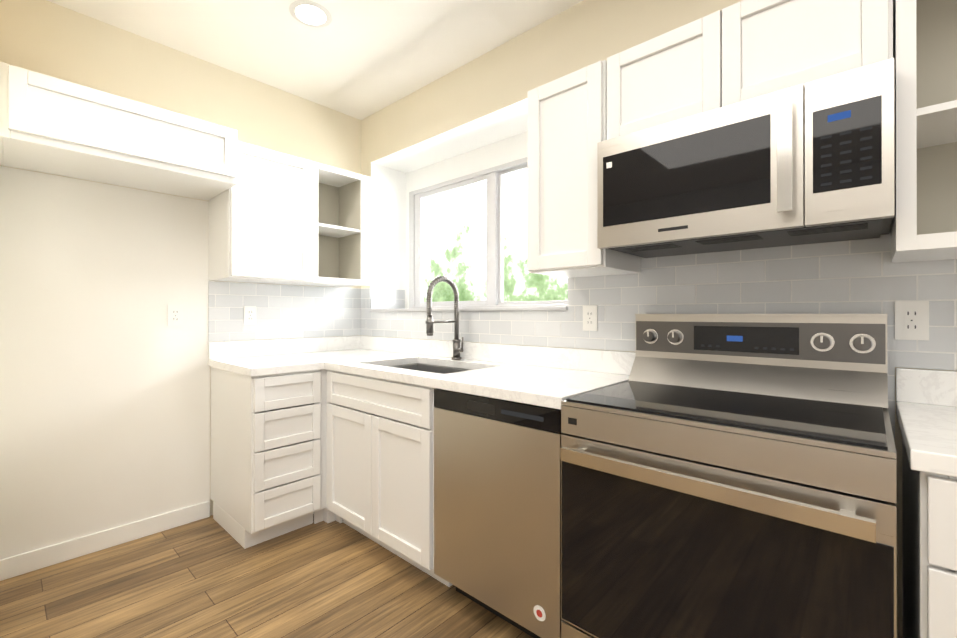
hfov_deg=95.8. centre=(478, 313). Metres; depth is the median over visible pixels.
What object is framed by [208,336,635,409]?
countertop
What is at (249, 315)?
electrical outlet
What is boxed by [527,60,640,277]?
upper cabinet
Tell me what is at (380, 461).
base cabinet
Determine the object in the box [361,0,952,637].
wall
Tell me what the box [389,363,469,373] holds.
sink basin
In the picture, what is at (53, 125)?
upper cabinet
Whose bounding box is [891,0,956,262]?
upper cabinet
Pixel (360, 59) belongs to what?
ceiling
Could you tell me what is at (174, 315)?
electrical outlet
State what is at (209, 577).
floor
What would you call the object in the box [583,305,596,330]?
electrical outlet
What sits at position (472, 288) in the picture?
backdrop
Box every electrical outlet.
[167,305,182,325]
[244,306,255,324]
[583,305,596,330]
[895,301,928,339]
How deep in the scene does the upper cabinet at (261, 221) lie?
2.44 m
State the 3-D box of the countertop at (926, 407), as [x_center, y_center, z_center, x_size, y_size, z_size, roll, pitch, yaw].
[1.419,0.234,0.748,0.982,0.140,0.642,0,0,42]
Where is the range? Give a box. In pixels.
[560,314,896,637]
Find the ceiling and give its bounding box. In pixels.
[47,0,583,119]
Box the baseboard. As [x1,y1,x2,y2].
[0,501,209,580]
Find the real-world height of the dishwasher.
0.868 m
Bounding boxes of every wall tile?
[208,281,360,341]
[361,229,956,438]
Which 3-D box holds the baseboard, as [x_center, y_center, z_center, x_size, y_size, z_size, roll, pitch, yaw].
[-1.845,1.136,2.207,0.013,0.092,0.834,0,0,42]
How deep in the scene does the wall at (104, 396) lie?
2.19 m
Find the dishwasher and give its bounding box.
[434,389,563,637]
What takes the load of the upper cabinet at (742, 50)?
attached to the wall at (465, 120)
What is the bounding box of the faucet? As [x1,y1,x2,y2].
[425,276,463,359]
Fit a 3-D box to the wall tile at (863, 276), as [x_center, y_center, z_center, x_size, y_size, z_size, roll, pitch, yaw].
[0.697,0.062,2.043,3.992,0.640,0.318,0,0,42]
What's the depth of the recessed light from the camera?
2.11 m
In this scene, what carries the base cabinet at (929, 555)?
on the floor
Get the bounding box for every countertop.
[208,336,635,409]
[896,368,956,476]
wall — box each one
[0,0,360,559]
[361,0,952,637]
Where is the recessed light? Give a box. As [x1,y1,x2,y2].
[289,0,331,27]
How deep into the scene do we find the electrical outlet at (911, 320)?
1.28 m
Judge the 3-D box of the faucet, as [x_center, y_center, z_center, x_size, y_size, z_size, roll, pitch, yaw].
[-0.181,0.027,2.417,0.095,0.476,0.259,0,0,42]
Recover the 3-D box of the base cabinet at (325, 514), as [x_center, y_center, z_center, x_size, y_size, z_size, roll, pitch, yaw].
[-0.870,0.746,2.812,0.647,0.874,0.639,0,0,42]
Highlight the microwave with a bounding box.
[597,58,894,257]
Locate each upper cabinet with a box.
[0,62,236,200]
[209,141,312,284]
[289,161,385,286]
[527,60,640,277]
[607,0,892,139]
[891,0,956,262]
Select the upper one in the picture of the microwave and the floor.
the microwave
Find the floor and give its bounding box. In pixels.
[0,514,532,637]
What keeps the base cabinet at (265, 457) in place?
on the floor
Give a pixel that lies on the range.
(728, 475)
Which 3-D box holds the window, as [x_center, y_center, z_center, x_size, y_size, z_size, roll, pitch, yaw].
[-0.048,-0.484,2.775,1.643,0.942,0.425,0,0,42]
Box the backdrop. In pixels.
[424,170,567,301]
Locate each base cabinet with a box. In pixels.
[210,367,320,548]
[313,369,342,523]
[327,364,462,586]
[902,438,956,637]
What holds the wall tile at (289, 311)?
attached to the wall at (104, 396)
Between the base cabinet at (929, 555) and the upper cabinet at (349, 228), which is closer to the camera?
the base cabinet at (929, 555)
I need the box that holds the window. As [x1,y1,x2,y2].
[370,157,567,311]

